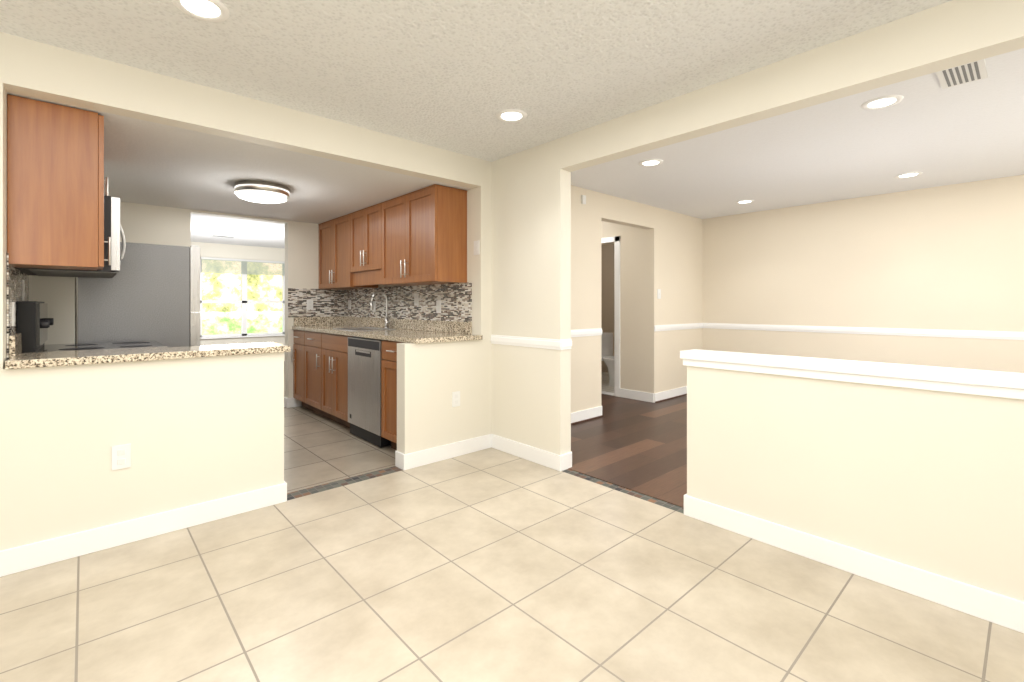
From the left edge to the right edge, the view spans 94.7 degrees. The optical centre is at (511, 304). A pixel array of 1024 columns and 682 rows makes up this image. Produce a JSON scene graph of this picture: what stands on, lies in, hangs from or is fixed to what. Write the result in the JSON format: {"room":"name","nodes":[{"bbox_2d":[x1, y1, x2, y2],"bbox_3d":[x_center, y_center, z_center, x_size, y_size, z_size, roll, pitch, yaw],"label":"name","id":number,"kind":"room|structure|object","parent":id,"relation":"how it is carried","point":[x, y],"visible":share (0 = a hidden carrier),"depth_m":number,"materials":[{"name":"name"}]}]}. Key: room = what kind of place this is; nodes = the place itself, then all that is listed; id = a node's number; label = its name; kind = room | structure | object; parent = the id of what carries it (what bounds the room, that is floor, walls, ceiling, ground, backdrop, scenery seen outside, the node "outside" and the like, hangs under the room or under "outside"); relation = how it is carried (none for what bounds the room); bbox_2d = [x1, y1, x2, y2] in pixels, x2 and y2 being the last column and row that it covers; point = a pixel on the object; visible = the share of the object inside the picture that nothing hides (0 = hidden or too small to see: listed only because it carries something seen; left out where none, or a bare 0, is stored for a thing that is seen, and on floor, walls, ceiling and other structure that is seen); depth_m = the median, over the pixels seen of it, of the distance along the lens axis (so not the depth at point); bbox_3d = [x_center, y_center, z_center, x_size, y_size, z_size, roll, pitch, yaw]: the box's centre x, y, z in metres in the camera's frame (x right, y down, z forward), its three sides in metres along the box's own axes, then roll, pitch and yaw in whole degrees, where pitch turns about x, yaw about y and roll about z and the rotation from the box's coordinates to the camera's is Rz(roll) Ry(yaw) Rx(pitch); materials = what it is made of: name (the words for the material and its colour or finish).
{"room":"dining room","nodes":[
{"label":"dining room","id":0,"kind":"room"},
{"bbox_2d":[191,242,284,360],"bbox_3d":[-6.271,-0.005,9.119,5.240,2.440,0.120,0,0,-42],"label":"wall","id":1,"kind":"structure","parent":0,"point":[214,250],"depth_m":9.66,"materials":[{"name":"beige paint"}]},
{"bbox_2d":[199,259,284,338],"bbox_3d":[-5.521,-0.140,9.735,1.620,1.610,0.125,0,0,-42],"label":"window","id":2,"kind":"structure","parent":1,"relation":"in","point":[248,304],"depth_m":9.72,"materials":[{"name":"white"}]},
{"bbox_2d":[200,257,284,275],"bbox_3d":[-5.503,-0.789,9.715,1.540,0.302,0.050,0,0,-42],"label":"window blinds","id":3,"kind":"object","parent":2,"relation":"attached to","point":[209,266],"visible":0.98,"depth_m":9.65,"materials":[{"name":"grey"}]},
{"bbox_2d":[0,361,1023,681],"bbox_3d":[-1.179,1.238,5.219,8.700,0.054,12.500,0,0,-42],"label":"floor","id":4,"kind":"structure","parent":0,"point":[358,559],"depth_m":1.99,"materials":[{"name":"beige tile"}]},
{"bbox_2d":[17,301,164,352],"bbox_3d":[-2.571,0.588,2.970,0.706,1.215,0.752,0,0,-42],"label":"range","id":5,"kind":"object","parent":4,"relation":"on","point":[34,322],"visible":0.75,"depth_m":2.58,"materials":[{"name":"black metal"}]},
{"bbox_2d":[78,242,199,346],"bbox_3d":[-2.958,0.374,3.780,0.766,1.682,0.760,0,0,-42],"label":"refrigerator","id":6,"kind":"object","parent":4,"relation":"on","point":[146,292],"visible":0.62,"depth_m":3.49,"materials":[{"name":"grey metal"}]},
{"bbox_2d":[291,330,298,399],"bbox_3d":[-2.224,0.752,5.656,0.624,0.924,0.442,0,0,-42],"label":"base cabinet","id":7,"kind":"object","parent":4,"relation":"on","point":[295,359],"depth_m":5.56,"materials":[{"name":"brown wood"}]},
{"bbox_2d":[299,330,314,411],"bbox_3d":[-1.945,0.752,5.348,0.624,0.924,0.641,0,0,-42],"label":"base cabinet","id":8,"kind":"object","parent":4,"relation":"on","point":[306,338],"depth_m":5.28,"materials":[{"name":"brown wood"}]},
{"bbox_2d":[315,332,353,427],"bbox_3d":[-1.567,0.752,4.932,0.624,0.924,0.736,0,0,-42],"label":"base cabinet","id":9,"kind":"object","parent":4,"relation":"on","point":[320,373],"depth_m":4.76,"materials":[{"name":"brown wood"}]},
{"bbox_2d":[292,316,482,343],"bbox_3d":[-1.429,0.216,4.768,0.638,0.143,2.824,0,0,-42],"label":"countertop","id":10,"kind":"structure","parent":9,"relation":"on","point":[414,331],"depth_m":4.49,"materials":[{"name":"stone"}]},
{"bbox_2d":[333,327,395,330],"bbox_3d":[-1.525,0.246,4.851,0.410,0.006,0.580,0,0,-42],"label":"drop-in sink","id":11,"kind":"object","parent":10,"relation":"in","point":[363,329],"visible":1,"depth_m":4.77,"materials":[{"name":"silver metal"}]},
{"bbox_2d":[370,291,390,328],"bbox_3d":[-1.373,0.052,4.940,0.211,0.395,0.105,0,0,-42],"label":"faucet","id":12,"kind":"object","parent":10,"relation":"on","point":[387,320],"visible":0.98,"depth_m":4.99,"materials":[{"name":"silver metal"}]},
{"bbox_2d":[348,337,390,446],"bbox_3d":[-1.102,0.754,4.401,0.609,0.921,0.655,0,0,-42],"label":"dishwasher","id":13,"kind":"object","parent":4,"relation":"on","point":[364,385],"visible":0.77,"depth_m":4.16,"materials":[{"name":"grey metal"}]},
{"bbox_2d":[381,340,405,449],"bbox_3d":[-0.721,0.752,4.000,0.624,0.924,0.431,0,0,-42],"label":"base cabinet","id":14,"kind":"object","parent":4,"relation":"on","point":[389,348],"depth_m":3.86,"materials":[{"name":"brown wood"}]},
{"bbox_2d":[601,332,613,386],"bbox_3d":[1.508,0.825,7.169,0.410,0.780,0.585,0,0,-42],"label":"toilet","id":15,"kind":"object","parent":4,"relation":"on","point":[607,357],"visible":0.5,"depth_m":7.21,"materials":[{"name":"white ceramic"}]},
{"bbox_3d":[-2.227,0.753,2.554,0.672,0.925,0.314,0,0,-42],"label":"base cabinet","id":16,"kind":"object","parent":4,"relation":"on","visible":0},
{"bbox_2d":[5,333,290,368],"bbox_3d":[-1.972,0.216,2.683,1.207,0.143,0.470,0,0,-42],"label":"countertop","id":17,"kind":"structure","parent":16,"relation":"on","point":[18,359],"depth_m":2.46,"materials":[{"name":"stone"}]},
{"bbox_2d":[0,0,1023,600],"bbox_3d":[0.335,-0.005,3.217,8.490,2.440,7.740,0,0,-42],"label":"wall","id":18,"kind":"structure","parent":0,"point":[928,480],"depth_m":2.46,"materials":[{"name":"beige paint"}]},
{"bbox_2d":[12,302,15,325],"bbox_3d":[-2.481,0.046,2.349,0.007,0.119,0.074,0,0,-42],"label":"outlet","id":19,"kind":"object","parent":18,"relation":"attached to","point":[13,303],"depth_m":2.32,"materials":[{"name":"white plastic"}]},
{"bbox_2d":[22,280,24,300],"bbox_3d":[-2.817,-0.086,2.720,0.007,0.119,0.049,0,0,-42],"label":"outlet","id":20,"kind":"object","parent":18,"relation":"attached to","point":[23,285],"depth_m":2.70,"materials":[{"name":"white plastic"}]},
{"bbox_2d":[7,94,110,269],"bbox_3d":[-2.594,-0.594,2.743,0.381,0.798,1.065,0,0,-42],"label":"upper cabinet","id":21,"kind":"object","parent":18,"relation":"attached to","point":[55,186],"visible":0.94,"depth_m":2.33,"materials":[{"name":"brown wood"}]},
{"bbox_2d":[16,195,125,277],"bbox_3d":[-2.660,-0.406,2.889,0.475,0.439,0.754,0,0,-42],"label":"over-the-range microwave","id":22,"kind":"object","parent":21,"relation":"attached to","point":[113,229],"visible":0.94,"depth_m":2.71,"materials":[{"name":"grey metal"}]},
{"bbox_2d":[112,443,130,469],"bbox_3d":[-1.982,0.770,2.392,0.074,0.119,0.007,0,0,-42],"label":"outlet","id":23,"kind":"object","parent":18,"relation":"attached to","point":[121,456],"depth_m":2.39,"materials":[{"name":"white plastic"}]},
{"bbox_2d":[7,253,471,357],"bbox_3d":[-2.256,0.002,4.121,2.735,0.493,2.676,0,0,-42],"label":"mosaic","id":24,"kind":"object","parent":18,"relation":"attached to","point":[456,301],"visible":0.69,"depth_m":4.86},
{"bbox_2d":[307,300,312,309],"bbox_3d":[-2.455,-0.005,5.733,0.074,0.119,0.007,0,0,-42],"label":"outlet","id":25,"kind":"object","parent":18,"relation":"attached to","point":[309,302],"depth_m":5.73,"materials":[{"name":"white plastic"}]},
{"bbox_2d":[318,214,377,289],"bbox_3d":[-1.928,-0.594,5.549,0.328,0.798,0.996,0,0,-42],"label":"upper cabinet","id":26,"kind":"object","parent":18,"relation":"attached to","point":[334,234],"depth_m":5.40,"materials":[{"name":"brown wood"}]},
{"bbox_2d":[350,204,377,275],"bbox_3d":[-1.392,-0.671,4.958,0.328,0.643,0.719,0,0,-42],"label":"upper cabinet","id":27,"kind":"object","parent":18,"relation":"attached to","point":[363,222],"depth_m":4.85,"materials":[{"name":"brown wood"}]},
{"bbox_2d":[372,301,375,311],"bbox_3d":[-1.580,0.015,5.395,0.007,0.119,0.074,0,0,-42],"label":"outlet","id":28,"kind":"object","parent":18,"relation":"attached to","point":[374,302],"depth_m":5.38,"materials":[{"name":"white plastic"}]},
{"bbox_2d":[414,293,418,305],"bbox_3d":[-0.955,-0.055,4.707,0.007,0.119,0.074,0,0,-42],"label":"outlet","id":29,"kind":"object","parent":18,"relation":"attached to","point":[416,296],"depth_m":4.70,"materials":[{"name":"white plastic"}]},
{"bbox_2d":[378,184,466,285],"bbox_3d":[-0.851,-0.594,4.363,0.328,0.798,1.010,0,0,-42],"label":"upper cabinet","id":30,"kind":"object","parent":18,"relation":"attached to","point":[417,237],"depth_m":4.07,"materials":[{"name":"brown wood"}]},
{"bbox_2d":[436,300,440,312],"bbox_3d":[-0.686,0.015,4.410,0.007,0.119,0.074,0,0,-42],"label":"outlet","id":31,"kind":"object","parent":18,"relation":"attached to","point":[438,302],"depth_m":4.41,"materials":[{"name":"white plastic"}]},
{"bbox_2d":[452,391,459,406],"bbox_3d":[-0.447,0.755,3.784,0.074,0.119,0.007,0,0,-42],"label":"outlet","id":32,"kind":"object","parent":18,"relation":"attached to","point":[455,395],"depth_m":3.78,"materials":[{"name":"white plastic"}]},
{"bbox_2d":[474,240,479,254],"bbox_3d":[-0.301,-0.486,3.997,0.008,0.119,0.074,0,0,-42],"label":"outlet","id":33,"kind":"object","parent":18,"relation":"attached to","point":[476,243],"depth_m":3.98,"materials":[{"name":"white plastic"}]},
{"bbox_2d":[0,236,1023,632],"bbox_3d":[0.294,0.150,3.261,8.250,2.130,7.620,0,0,-42],"label":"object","id":34,"kind":"structure","parent":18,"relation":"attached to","point":[972,600],"depth_m":2.37,"materials":[{"name":"white wood"}]},
{"bbox_2d":[0,0,1023,248],"bbox_3d":[-1.171,-1.137,5.226,8.720,0.276,12.500,0,0,-42],"label":"ceiling","id":35,"kind":"structure","parent":0,"point":[456,76],"depth_m":2.72,"materials":[{"name":"white paint"}]},
{"bbox_2d":[172,0,229,21],"bbox_3d":[-1.274,-1.220,1.932,0.204,0.010,0.204,0,0,-42],"label":"recessed light","id":36,"kind":"object","parent":35,"relation":"attached to","point":[212,10],"depth_m":1.95,"materials":[{"name":"white plastic"}]},
{"bbox_2d":[211,235,234,237],"bbox_3d":[-5.132,-1.220,8.384,0.360,0.010,0.160,0,0,-42],"label":"recessed light","id":37,"kind":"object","parent":35,"relation":"attached to","point":[223,236],"depth_m":8.36,"materials":[{"name":"white plastic"}]},
{"bbox_2d":[234,180,288,203],"bbox_3d":[-2.103,-0.941,3.976,0.410,0.116,0.410,0,0,-42],"label":"light","id":38,"kind":"object","parent":35,"relation":"attached to","point":[257,191],"visible":1,"depth_m":3.84,"materials":[{"name":"white glass"}]},
{"bbox_2d":[496,109,526,121],"bbox_3d":[-0.003,-1.220,3.046,0.204,0.010,0.204,0,0,-42],"label":"recessed light","id":39,"kind":"object","parent":35,"relation":"attached to","point":[511,115],"depth_m":3.03,"materials":[{"name":"white plastic"}]},
{"bbox_2d":[639,159,662,166],"bbox_3d":[1.193,-1.220,4.050,0.204,0.010,0.204,0,0,-42],"label":"recessed light","id":40,"kind":"object","parent":35,"relation":"attached to","point":[650,162],"depth_m":4.03,"materials":[{"name":"white plastic"}]},
{"bbox_2d":[735,200,754,203],"bbox_3d":[2.753,-1.220,5.574,0.204,0.010,0.204,0,0,-42],"label":"recessed light","id":41,"kind":"object","parent":35,"relation":"attached to","point":[744,201],"depth_m":5.55,"materials":[{"name":"white plastic"}]},
{"bbox_2d":[861,95,903,109],"bbox_3d":[2.232,-1.220,2.845,0.204,0.010,0.204,0,0,-42],"label":"recessed light","id":42,"kind":"object","parent":35,"relation":"attached to","point":[881,102],"depth_m":2.84,"materials":[{"name":"white plastic"}]},
{"bbox_2d":[895,172,922,177],"bbox_3d":[3.724,-1.220,4.430,0.204,0.010,0.204,0,0,-42],"label":"recessed light","id":43,"kind":"object","parent":35,"relation":"attached to","point":[908,175],"depth_m":4.41,"materials":[{"name":"white plastic"}]},
{"bbox_2d":[936,59,987,88],"bbox_3d":[2.377,-1.220,2.492,0.300,0.010,0.180,0,0,-42],"label":"ceiling vent","id":44,"kind":"object","parent":35,"relation":"in","point":[963,74],"visible":0.96,"depth_m":2.48,"materials":[{"name":"white metal"}]},
{"bbox_2d":[601,243,613,371],"bbox_3d":[2.288,-0.005,7.887,0.020,2.440,2.050,0,0,-42],"label":"wall","id":45,"kind":"structure","parent":0,"point":[607,288],"depth_m":8.48,"materials":[{"name":"paint"}]},
{"bbox_2d":[571,185,702,412],"bbox_3d":[1.251,-0.005,5.480,3.810,2.440,0.120,0,0,-42],"label":"wall","id":46,"kind":"structure","parent":0,"point":[662,249],"depth_m":5.98,"materials":[{"name":"paint"}]},
{"bbox_2d":[581,195,585,204],"bbox_3d":[0.749,-1.101,4.926,0.049,0.089,0.024,0,0,-42],"label":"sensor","id":47,"kind":"object","parent":46,"relation":"attached to","point":[583,197],"depth_m":4.92,"materials":[{"name":"white plastic"}]},
{"bbox_2d":[657,289,660,298],"bbox_3d":[1.854,-0.141,5.940,0.074,0.119,0.008,0,0,-42],"label":"outlet","id":48,"kind":"object","parent":46,"relation":"attached to","point":[658,290],"depth_m":5.93,"materials":[{"name":"white plastic"}]},
{"bbox_2d":[703,175,1023,372],"bbox_3d":[4.317,-0.005,5.056,0.120,2.440,4.870,0,0,-42],"label":"wall","id":49,"kind":"structure","parent":0,"point":[948,257],"depth_m":5.23,"materials":[{"name":"paint"}]}
]}

